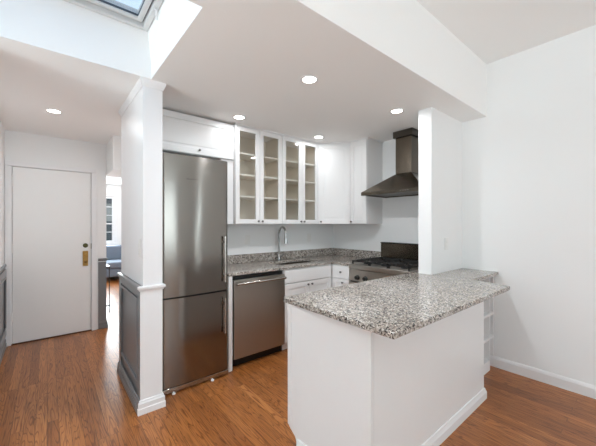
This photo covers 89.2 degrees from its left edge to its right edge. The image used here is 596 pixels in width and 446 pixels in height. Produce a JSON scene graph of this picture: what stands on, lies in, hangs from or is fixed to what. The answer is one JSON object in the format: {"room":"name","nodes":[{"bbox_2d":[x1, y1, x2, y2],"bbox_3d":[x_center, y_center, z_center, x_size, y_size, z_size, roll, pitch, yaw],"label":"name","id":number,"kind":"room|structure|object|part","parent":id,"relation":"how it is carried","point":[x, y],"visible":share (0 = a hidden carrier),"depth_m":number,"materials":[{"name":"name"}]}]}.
{"room":"kitchen","nodes":[
{"label":"kitchen","id":0,"kind":"room"},
{"bbox_2d":[0,121,4,272],"bbox_3d":[-2.640,0.160,2.507,0.120,2.440,2.230,0,0,-40],"label":"wall","id":1,"kind":"structure","parent":0,"point":[2,131],"depth_m":3.25,"materials":[{"name":"paint"}]},
{"bbox_2d":[0,269,6,350],"bbox_3d":[-2.585,0.880,2.552,0.022,0.760,2.230,0,0,-40],"label":"trim","id":2,"kind":"structure","parent":1,"relation":"attached to","point":[3,281],"depth_m":3.21,"materials":[{"name":"grey paint"}]},
{"bbox_2d":[0,339,6,364],"bbox_3d":[-2.581,1.330,2.543,0.018,0.100,2.210,0,0,-40],"label":"baseboard","id":3,"kind":"structure","parent":1,"relation":"attached to","point":[4,345],"depth_m":3.16,"materials":[{"name":"grey paint"}]},
{"bbox_2d":[5,130,105,328],"bbox_3d":[-3.015,0.160,3.722,1.096,2.440,0.120,0,0,-40],"label":"wall","id":4,"kind":"structure","parent":0,"point":[19,146],"depth_m":3.78,"materials":[{"name":"paint"}]},
{"bbox_2d":[5,160,96,345],"bbox_3d":[-2.988,0.333,3.702,0.865,2.095,0.166,0,0,-40],"label":"door","id":5,"kind":"structure","parent":4,"relation":"in","point":[51,210],"depth_m":3.65,"materials":[{"name":"paint"}]},
{"bbox_3d":[-2.729,0.442,3.878,0.058,0.193,0.010,0,0,-40],"label":"lock plate","id":6,"kind":"part","parent":5,"relation":"part of","materials":[{"name":"gold metal"}]},
{"bbox_2d":[98,262,105,321],"bbox_3d":[-2.588,0.890,3.994,0.091,0.780,0.008,0,0,-40],"label":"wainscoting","id":7,"kind":"structure","parent":4,"relation":"attached to","point":[101,265],"depth_m":3.98,"materials":[{"name":"grey paint"}]},
{"bbox_2d":[98,320,107,328],"bbox_3d":[-2.616,1.330,4.042,0.109,0.100,0.138,0,0,-40],"label":"baseboard","id":8,"kind":"structure","parent":4,"relation":"attached to","point":[101,324],"depth_m":3.99,"materials":[{"name":"grey paint"}]},
{"bbox_2d":[98,257,107,260],"bbox_3d":[-2.615,0.471,4.042,0.110,0.038,0.139,0,0,-40],"label":"trim","id":9,"kind":"structure","parent":4,"relation":"attached to","point":[106,258],"depth_m":3.99,"materials":[{"name":"grey paint"}]},
{"bbox_2d":[0,0,191,64],"bbox_3d":[-1.284,-1.340,1.417,1.495,0.360,1.110,0,0,-40],"label":"wall","id":10,"kind":"structure","parent":0,"point":[60,18],"depth_m":1.93,"materials":[{"name":"paint"}]},
{"bbox_2d":[64,0,162,30],"bbox_3d":[-1.292,-1.411,1.410,1.309,0.137,0.946,0,0,-40],"label":"window","id":11,"kind":"structure","parent":10,"relation":"in","point":[141,18],"depth_m":2.01,"materials":[{"name":"glass"},{"name":"white paint"}]},
{"bbox_3d":[-1.293,-1.450,1.409,1.222,0.060,0.862,0,0,-40],"label":"sash","id":12,"kind":"part","parent":11,"relation":"part of","materials":[{"name":"white wood"}]},
{"bbox_2d":[106,135,120,177],"bbox_3d":[-2.323,-0.855,3.946,0.254,0.410,0.660,0,0,-40],"label":"wall opening header","id":13,"kind":"structure","parent":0,"point":[113,147],"depth_m":3.66,"materials":[{"name":"paint"}]},
{"bbox_2d":[106,184,120,244],"bbox_3d":[-4.812,0.160,8.300,5.000,2.440,0.120,0,0,-40],"label":"wall","id":14,"kind":"structure","parent":0,"point":[110,188],"depth_m":8.18,"materials":[{"name":"paint"}]},
{"bbox_2d":[106,193,117,244],"bbox_3d":[-5.307,-0.120,7.840,1.090,1.380,0.095,0,0,-40],"label":"window","id":15,"kind":"structure","parent":14,"relation":"in","point":[114,197],"depth_m":8.12,"materials":[{"name":"paint"}]},
{"bbox_3d":[-5.315,-0.120,7.850,0.950,1.240,0.070,0,0,-40],"label":"frame","id":16,"kind":"part","parent":15,"relation":"part of","materials":[{"name":"paint"}]},
{"bbox_2d":[121,86,162,398],"bbox_3d":[-1.345,0.160,2.565,0.136,2.440,0.835,0,0,-40],"label":"wall partition","id":17,"kind":"structure","parent":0,"point":[142,121],"depth_m":2.26,"materials":[{"name":"paint"}]},
{"bbox_2d":[117,272,138,290],"bbox_3d":[-1.419,0.471,2.506,0.019,0.038,0.831,0,0,-40],"label":"trim","id":18,"kind":"structure","parent":17,"relation":"attached to","point":[119,274],"depth_m":2.45,"materials":[{"name":"grey paint"}]},
{"bbox_2d":[117,361,139,412],"bbox_3d":[-1.419,1.330,2.506,0.018,0.100,0.831,0,0,-40],"label":"baseboard","id":19,"kind":"structure","parent":17,"relation":"attached to","point":[134,399],"depth_m":2.44,"materials":[{"name":"grey paint"}]},
{"bbox_2d":[119,272,140,398],"bbox_3d":[-1.407,0.917,2.516,0.022,0.926,0.831,0,0,-40],"label":"trim","id":20,"kind":"structure","parent":17,"relation":"attached to","point":[129,297],"depth_m":2.50,"materials":[{"name":"grey paint"}]},
{"bbox_2d":[140,291,142,399],"bbox_3d":[-1.138,0.917,2.196,0.018,0.925,0.003,0,0,-40],"label":"trim","id":21,"kind":"structure","parent":17,"relation":"attached to","point":[141,293],"depth_m":2.19,"materials":[{"name":"paint"}]},
{"bbox_2d":[118,77,165,116],"bbox_3d":[-1.345,-1.034,2.565,0.178,0.052,0.877,0,0,-40],"label":"trim","id":22,"kind":"structure","parent":17,"relation":"attached to","point":[142,81],"depth_m":2.27,"materials":[{"name":"paint"}]},
{"bbox_2d":[137,393,165,415],"bbox_3d":[-1.095,1.330,2.251,0.190,0.100,0.068,0,0,-40],"label":"baseboard","id":23,"kind":"structure","parent":17,"relation":"attached to","point":[150,404],"depth_m":2.22,"materials":[{"name":"paint"}]},
{"bbox_2d":[137,283,165,291],"bbox_3d":[-1.095,0.471,2.250,0.192,0.038,0.069,0,0,-40],"label":"trim","id":24,"kind":"structure","parent":17,"relation":"attached to","point":[157,286],"depth_m":2.22,"materials":[{"name":"paint"}]},
{"bbox_2d":[0,0,486,184],"bbox_3d":[-2.996,-1.110,4.470,7.300,0.100,8.495,0,0,-40],"label":"ceiling","id":25,"kind":"structure","parent":0,"point":[224,59],"depth_m":2.20,"materials":[{"name":"paint"}]},
{"bbox_2d":[45,108,62,113],"bbox_3d":[-2.289,-1.058,2.832,0.132,0.004,0.132,0,0,-40],"label":"recessed light","id":26,"kind":"object","parent":25,"relation":"in","point":[50,110],"visible":1,"depth_m":2.83,"materials":[{"name":"paint"}]},
{"bbox_2d":[48,109,59,112],"bbox_3d":[-2.289,-1.058,2.832,0.096,0.002,0.096,0,0,-40],"label":"diffuser","id":27,"kind":"object","parent":26,"relation":"attached to","point":[49,110],"depth_m":2.83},
{"bbox_2d":[232,115,245,119],"bbox_3d":[-0.583,-1.058,2.997,0.132,0.004,0.132,0,0,-40],"label":"recessed light","id":28,"kind":"object","parent":25,"relation":"in","point":[238,117],"visible":1,"depth_m":3.00,"materials":[{"name":"paint"}]},
{"bbox_2d":[300,75,317,83],"bbox_3d":[0.084,-1.058,2.216,0.132,0.004,0.132,0,0,-40],"label":"recessed light","id":29,"kind":"object","parent":25,"relation":"in","point":[308,79],"visible":1,"depth_m":2.21,"materials":[{"name":"paint"}]},
{"bbox_2d":[303,77,315,82],"bbox_3d":[0.084,-1.058,2.216,0.096,0.002,0.096,0,0,-40],"label":"diffuser","id":30,"kind":"object","parent":29,"relation":"attached to","point":[305,79],"depth_m":2.22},
{"bbox_2d":[313,135,323,138],"bbox_3d":[0.253,-1.058,3.680,0.132,0.004,0.132,0,0,-40],"label":"recessed light","id":31,"kind":"object","parent":25,"relation":"in","point":[318,136],"visible":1,"depth_m":3.69,"materials":[{"name":"paint"}]},
{"bbox_2d":[390,108,403,113],"bbox_3d":[0.928,-1.058,2.833,0.132,0.004,0.132,0,0,-40],"label":"recessed light","id":32,"kind":"object","parent":25,"relation":"in","point":[397,110],"visible":1,"depth_m":2.83,"materials":[{"name":"paint"}]},
{"bbox_2d":[392,109,401,112],"bbox_3d":[0.928,-1.058,2.833,0.096,0.002,0.096,0,0,-40],"label":"diffuser","id":33,"kind":"object","parent":32,"relation":"attached to","point":[393,110],"depth_m":2.83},
{"bbox_2d":[228,224,332,254],"bbox_3d":[-0.517,0.160,3.782,2.636,2.440,0.120,0,0,-40],"label":"wall","id":34,"kind":"structure","parent":0,"point":[263,237],"depth_m":3.89,"materials":[{"name":"paint"}]},
{"bbox_2d":[163,109,233,160],"bbox_3d":[-1.080,-0.858,3.015,0.830,0.375,0.333,0,0,-40],"label":"upper cabinet","id":35,"kind":"object","parent":34,"relation":"attached to","point":[183,134],"visible":0.61,"depth_m":2.92,"materials":[{"name":"paint"}]},
{"bbox_2d":[219,159,232,223],"bbox_3d":[-0.830,-0.334,3.256,0.143,0.668,0.286,0,0,-40],"label":"filler panel","id":36,"kind":"object","parent":34,"relation":"attached to","point":[230,163],"visible":0.31,"depth_m":3.17,"materials":[{"name":"paint"}]},
{"bbox_2d":[245,235,249,244],"bbox_3d":[-0.605,0.190,3.625,0.072,0.115,0.009,0,0,-40],"label":"wall outlet","id":37,"kind":"object","parent":34,"relation":"attached to","point":[247,237],"visible":1,"depth_m":3.62,"materials":[{"name":"plastic"}]},
{"bbox_2d":[233,125,281,223],"bbox_3d":[-0.517,-0.522,3.472,0.611,1.045,0.353,0,0,-40],"label":"upper cabinet","id":38,"kind":"object","parent":34,"relation":"attached to","point":[257,162],"visible":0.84,"depth_m":3.53,"materials":[{"name":"paint"}]},
{"bbox_3d":[-0.545,-0.521,3.266,0.300,1.039,0.019,0,0,-40],"label":"glass door","id":39,"kind":"part","parent":38,"relation":"part of","materials":[{"name":"paint"}]},
{"bbox_2d":[240,152,277,163],"bbox_3d":[-0.535,-0.765,3.495,0.569,0.018,0.274,0,0,-40],"label":"shelf","id":40,"kind":"object","parent":38,"relation":"attached to","point":[244,157],"depth_m":3.54,"materials":[{"name":"beige wood"}]},
{"bbox_2d":[240,173,277,181],"bbox_3d":[-0.535,-0.535,3.495,0.569,0.018,0.274,0,0,-40],"label":"shelf","id":41,"kind":"object","parent":38,"relation":"attached to","point":[243,177],"depth_m":3.56,"materials":[{"name":"beige wood"}]},
{"bbox_2d":[240,195,277,200],"bbox_3d":[-0.535,-0.300,3.495,0.569,0.018,0.274,0,0,-40],"label":"shelf","id":42,"kind":"object","parent":38,"relation":"attached to","point":[242,198],"depth_m":3.56,"materials":[{"name":"beige wood"}]},
{"bbox_3d":[-0.311,-0.521,3.461,0.304,1.039,0.019,0,0,-40],"label":"glass door","id":43,"kind":"part","parent":38,"relation":"part of","materials":[{"name":"paint"}]},
{"bbox_2d":[282,136,317,223],"bbox_3d":[-0.055,-0.522,3.856,0.586,1.045,0.353,0,0,-40],"label":"upper cabinet","id":44,"kind":"object","parent":34,"relation":"attached to","point":[299,157],"visible":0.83,"depth_m":3.92,"materials":[{"name":"paint"}]},
{"bbox_3d":[-0.072,-0.521,3.659,0.304,1.039,0.019,0,0,-40],"label":"glass door","id":45,"kind":"part","parent":44,"relation":"part of","materials":[{"name":"paint"}]},
{"bbox_2d":[286,160,314,167],"bbox_3d":[-0.073,-0.765,3.878,0.544,0.018,0.274,0,0,-40],"label":"shelf","id":46,"kind":"object","parent":44,"relation":"attached to","point":[289,164],"depth_m":3.90,"materials":[{"name":"beige wood"}]},
{"bbox_2d":[286,179,314,184],"bbox_3d":[-0.073,-0.535,3.878,0.544,0.018,0.274,0,0,-40],"label":"shelf","id":47,"kind":"object","parent":44,"relation":"attached to","point":[288,181],"depth_m":3.92,"materials":[{"name":"beige wood"}]},
{"bbox_2d":[286,198,314,202],"bbox_3d":[-0.073,-0.300,3.878,0.544,0.018,0.274,0,0,-40],"label":"shelf","id":48,"kind":"object","parent":44,"relation":"attached to","point":[312,200],"depth_m":3.91,"materials":[{"name":"beige wood"}]},
{"bbox_3d":[0.153,-0.521,3.846,0.276,1.039,0.019,0,0,-40],"label":"glass door","id":49,"kind":"part","parent":44,"relation":"part of","materials":[{"name":"paint"}]},
{"bbox_2d":[228,248,380,263],"bbox_3d":[0.030,0.409,3.590,2.038,0.100,0.873,0,0,-40],"label":"backsplash","id":50,"kind":"structure","parent":34,"relation":"attached to","point":[241,258],"depth_m":4.03,"materials":[{"name":"stone"}]},
{"bbox_2d":[307,233,310,241],"bbox_3d":[0.157,0.190,4.257,0.072,0.115,0.009,0,0,-40],"label":"wall outlet","id":51,"kind":"object","parent":34,"relation":"attached to","point":[308,234],"visible":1,"depth_m":4.25,"materials":[{"name":"plastic"}]},
{"bbox_2d":[235,123,383,143],"bbox_3d":[0.172,-1.052,3.675,1.910,0.014,0.448,0,0,-19],"label":"trim","id":52,"kind":"structure","parent":34,"relation":"attached to","point":[235,123],"depth_m":3.71,"materials":[{"name":"paint"}]},
{"bbox_2d":[318,143,349,223],"bbox_3d":[0.492,-0.522,4.138,0.624,1.045,0.617,0,0,-40],"label":"upper cabinet","id":53,"kind":"object","parent":34,"relation":"attached to","point":[333,159],"visible":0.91,"depth_m":3.91,"materials":[{"name":"paint"}]},
{"bbox_2d":[0,277,595,445],"bbox_3d":[-1.333,1.430,2.467,7.300,0.100,13.700,0,0,-40],"label":"floor","id":54,"kind":"structure","parent":0,"point":[67,390],"depth_m":2.25,"materials":[{"name":"brown wood"}]},
{"bbox_2d":[106,264,109,311],"bbox_3d":[-3.223,1.020,4.798,0.350,0.720,0.500,0,0,-40],"label":"side table","id":55,"kind":"object","parent":54,"relation":"on","point":[107,265],"visible":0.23,"depth_m":4.72,"materials":[{"name":"black plastic"}]},
{"bbox_3d":[-2.950,1.030,4.721,0.012,0.700,0.012,0,0,-40],"label":"leg","id":56,"kind":"part","parent":55,"relation":"part of","materials":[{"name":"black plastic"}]},
{"bbox_2d":[106,245,120,277],"bbox_3d":[-4.852,0.970,7.487,1.760,0.820,0.920,0,0,-40],"label":"sofa","id":57,"kind":"object","parent":54,"relation":"on","point":[113,252],"visible":0.02,"depth_m":7.75,"materials":[{"name":"blue fabric"}]},
{"bbox_2d":[106,259,120,268],"bbox_3d":[-4.516,0.998,7.623,0.670,0.155,0.700,0,0,-40],"label":"seat cushion","id":58,"kind":"object","parent":57,"relation":"on","point":[113,263],"depth_m":7.31,"materials":[{"name":"blue fabric"}]},
{"bbox_2d":[163,152,227,394],"bbox_3d":[-1.049,0.405,2.806,0.590,1.950,0.672,0,0,-40],"label":"refrigerator","id":59,"kind":"object","parent":54,"relation":"on","point":[195,189],"visible":0.88,"depth_m":2.55,"materials":[{"name":"grey metal"}]},
{"bbox_3d":[-0.874,0.013,2.595,0.590,1.165,0.066,0,0,-40],"label":"door","id":60,"kind":"part","parent":59,"relation":"part of","materials":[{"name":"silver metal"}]},
{"bbox_3d":[-0.874,0.964,2.595,0.590,0.712,0.066,0,0,-40],"label":"freezer door","id":61,"kind":"part","parent":59,"relation":"part of","materials":[{"name":"silver metal"}]},
{"bbox_3d":[-0.652,0.315,2.711,0.018,0.410,0.018,0,0,-40],"label":"handle","id":62,"kind":"part","parent":59,"relation":"part of","materials":[{"name":"silver metal"}]},
{"bbox_3d":[-0.652,0.823,2.711,0.018,0.315,0.018,0,0,-40],"label":"handle","id":63,"kind":"part","parent":59,"relation":"part of","materials":[{"name":"silver metal"}]},
{"bbox_2d":[227,276,231,371],"bbox_3d":[-0.823,0.936,3.055,0.040,0.888,0.603,0,0,-40],"label":"end panel","id":64,"kind":"object","parent":54,"relation":"on","point":[229,289],"visible":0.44,"depth_m":2.82,"materials":[{"name":"paint"}]},
{"bbox_2d":[232,270,286,366],"bbox_3d":[-0.547,0.943,3.242,0.608,0.875,0.632,0,0,-40],"label":"dishwasher","id":65,"kind":"object","parent":54,"relation":"on","point":[258,304],"visible":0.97,"depth_m":3.02,"materials":[{"name":"grey metal"}]},
{"bbox_2d":[232,270,281,280],"bbox_3d":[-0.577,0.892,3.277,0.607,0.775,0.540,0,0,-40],"label":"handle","id":66,"kind":"object","parent":65,"relation":"in","point":[254,275],"depth_m":3.06,"materials":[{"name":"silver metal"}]},
{"bbox_3d":[-0.350,0.568,3.011,0.575,0.024,0.024,0,0,-40],"label":"handle","id":67,"kind":"part","parent":65,"relation":"part of","materials":[{"name":"silver metal"}]},
{"bbox_2d":[279,263,331,349],"bbox_3d":[-0.036,0.936,3.689,0.743,0.888,0.617,0,0,-40],"label":"base cabinet","id":68,"kind":"object","parent":54,"relation":"on","point":[324,272],"visible":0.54,"depth_m":3.42,"materials":[{"name":"paint"}]},
{"bbox_3d":[-0.011,0.964,3.357,0.352,0.623,0.019,0,0,-40],"label":"door","id":69,"kind":"part","parent":68,"relation":"part of","materials":[{"name":"paint"}]},
{"bbox_2d":[228,254,379,276],"bbox_3d":[0.030,0.474,3.589,2.038,0.031,0.874,0,0,-40],"label":"countertop","id":70,"kind":"structure","parent":68,"relation":"on","point":[236,269],"depth_m":3.51,"materials":[{"name":"stone"}]},
{"bbox_2d":[277,226,286,260],"bbox_3d":[-0.173,0.242,3.780,0.114,0.433,0.185,0,0,-40],"label":"faucet","id":71,"kind":"object","parent":70,"relation":"on","point":[281,227],"visible":1,"depth_m":3.79,"materials":[{"name":"silver metal"}]},
{"bbox_2d":[278,261,320,283],"bbox_3d":[-0.044,0.586,3.700,0.632,0.189,0.322,0,0,-40],"label":"sink","id":72,"kind":"object","parent":70,"relation":"in","point":[299,261],"visible":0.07,"depth_m":3.87,"materials":[{"name":"silver metal"}]},
{"bbox_3d":[0.127,0.574,3.471,0.710,0.143,0.019,0,0,-40],"label":"drawer","id":73,"kind":"part","parent":68,"relation":"part of","materials":[{"name":"paint"}]},
{"bbox_3d":[0.264,0.964,3.584,0.355,0.623,0.019,0,0,-40],"label":"door","id":74,"kind":"part","parent":68,"relation":"part of","materials":[{"name":"paint"}]},
{"bbox_2d":[332,264,350,287],"bbox_3d":[0.737,0.936,3.800,0.680,0.888,0.290,0,0,-40],"label":"base cabinet","id":75,"kind":"object","parent":54,"relation":"on","point":[340,273],"visible":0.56,"depth_m":3.60,"materials":[{"name":"paint"}]},
{"bbox_3d":[0.512,0.574,3.596,0.019,0.143,0.257,0,0,-40],"label":"drawer","id":76,"kind":"part","parent":75,"relation":"part of","materials":[{"name":"paint"}]},
{"bbox_3d":[0.512,0.964,3.596,0.019,0.623,0.257,0,0,-40],"label":"door","id":77,"kind":"part","parent":75,"relation":"part of","materials":[{"name":"paint"}]},
{"bbox_2d":[349,242,417,283],"bbox_3d":[1.053,0.805,3.371,0.740,1.150,0.758,0,0,-40],"label":"range cooker","id":78,"kind":"object","parent":54,"relation":"on","point":[396,258],"visible":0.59,"depth_m":3.40,"materials":[{"name":"grey metal"}]},
{"bbox_3d":[0.840,0.578,3.195,0.036,0.134,0.758,0,0,-40],"label":"control panel","id":79,"kind":"part","parent":78,"relation":"part of","materials":[{"name":"silver metal"}]},
{"bbox_2d":[349,261,417,274],"bbox_3d":[1.082,0.484,3.395,0.663,0.052,0.758,0,0,-40],"label":"cooktop","id":80,"kind":"object","parent":78,"relation":"in","point":[375,269],"depth_m":3.20,"materials":[{"name":"silver metal"}]},
{"bbox_2d":[288,301,486,445],"bbox_3d":[0.714,0.935,2.134,1.532,0.889,0.603,0,0,-40],"label":"base cabinet","id":81,"kind":"object","parent":54,"relation":"on","point":[349,385],"visible":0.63,"depth_m":1.72,"materials":[{"name":"paint"}]},
{"bbox_3d":[0.153,0.935,1.677,0.018,0.889,0.589,0,0,-45],"label":"panel","id":82,"kind":"part","parent":81,"relation":"part of","materials":[{"name":"paint"}]},
{"bbox_3d":[0.742,1.337,2.100,1.532,0.085,0.516,0,0,-40],"label":"baseboard","id":83,"kind":"part","parent":81,"relation":"part of","materials":[{"name":"paint"}]},
{"bbox_2d":[284,268,509,338],"bbox_3d":[0.997,0.474,2.292,2.209,0.031,0.823,0,0,-40],"label":"countertop","id":84,"kind":"structure","parent":81,"relation":"on","point":[393,307],"depth_m":1.86,"materials":[{"name":"stone"}]},
{"bbox_3d":[0.915,0.935,1.942,1.436,0.889,0.019,0,0,-40],"label":"panel","id":85,"kind":"part","parent":81,"relation":"part of","materials":[{"name":"paint"}]},
{"bbox_2d":[481,276,493,374],"bbox_3d":[1.564,0.935,2.821,0.630,0.890,0.281,0,0,-40],"label":"cubby shelf","id":86,"kind":"object","parent":54,"relation":"on","point":[488,304],"visible":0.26,"depth_m":2.87,"materials":[{"name":"paint"}]},
{"bbox_3d":[1.528,1.295,2.790,0.500,0.022,0.271,0,0,-40],"label":"shelf","id":87,"kind":"part","parent":86,"relation":"part of","materials":[{"name":"paint"}]},
{"bbox_3d":[1.528,1.080,2.790,0.500,0.022,0.271,0,0,-40],"label":"shelf","id":88,"kind":"part","parent":86,"relation":"part of","materials":[{"name":"paint"}]},
{"bbox_3d":[1.799,0.880,3.018,0.016,0.779,0.277,0,0,-40],"label":"panel","id":89,"kind":"part","parent":86,"relation":"part of","materials":[{"name":"paint"}]},
{"bbox_2d":[328,0,486,105],"bbox_3d":[-0.609,-1.368,0.996,6.536,0.416,0.100,0,0,-40],"label":"wall","id":90,"kind":"structure","parent":0,"point":[406,24],"depth_m":2.20,"materials":[{"name":"paint"}]},
{"bbox_2d":[418,107,461,274],"bbox_3d":[1.422,0.160,2.992,0.661,2.440,0.127,0,0,-40],"label":"column","id":91,"kind":"structure","parent":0,"point":[439,134],"depth_m":2.83,"materials":[{"name":"paint"}]},
{"bbox_2d":[333,25,595,385],"bbox_3d":[2.868,-0.098,1.862,0.120,2.956,7.400,0,0,-40],"label":"wall","id":92,"kind":"structure","parent":0,"point":[529,165],"depth_m":2.69,"materials":[{"name":"paint"}]},
{"bbox_2d":[350,139,382,223],"bbox_3d":[0.871,-0.522,3.888,0.361,1.045,0.259,0,0,-40],"label":"upper cabinet","id":93,"kind":"object","parent":92,"relation":"attached to","point":[366,155],"visible":0.99,"depth_m":3.79,"materials":[{"name":"paint"}]},
{"bbox_3d":[0.760,-0.521,3.796,0.019,1.039,0.255,0,0,-40],"label":"door","id":94,"kind":"part","parent":93,"relation":"part of","materials":[{"name":"paint"}]},
{"bbox_2d":[361,128,417,197],"bbox_3d":[1.171,-0.693,3.422,0.494,0.722,0.760,0,0,-40],"label":"range hood","id":95,"kind":"object","parent":92,"relation":"attached to","point":[404,183],"visible":0.82,"depth_m":3.37,"materials":[{"name":"grey metal"}]},
{"bbox_2d":[490,355,595,398],"bbox_3d":[3.414,1.330,1.099,0.014,0.100,5.329,0,0,-40],"label":"baseboard","id":96,"kind":"structure","parent":92,"relation":"attached to","point":[569,384],"depth_m":2.62,"materials":[{"name":"paint"}]},
{"bbox_2d":[416,0,595,63],"bbox_3d":[1.079,-1.626,-1.037,6.536,0.100,5.225,0,0,-40],"label":"ceiling","id":97,"kind":"structure","parent":0,"point":[494,30],"depth_m":2.34,"materials":[{"name":"paint"}]},
{"label":"outside","id":98,"kind":"structure","parent":0,"visible":0},
{"bbox_2d":[106,199,111,239],"bbox_3d":[-10.550,-1.620,13.960,12.000,12.000,3.040,0,0,-40],"label":"building","id":99,"kind":"structure","parent":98,"point":[108,201],"depth_m":13.66,"materials":[{"name":"stone"}]}
]}

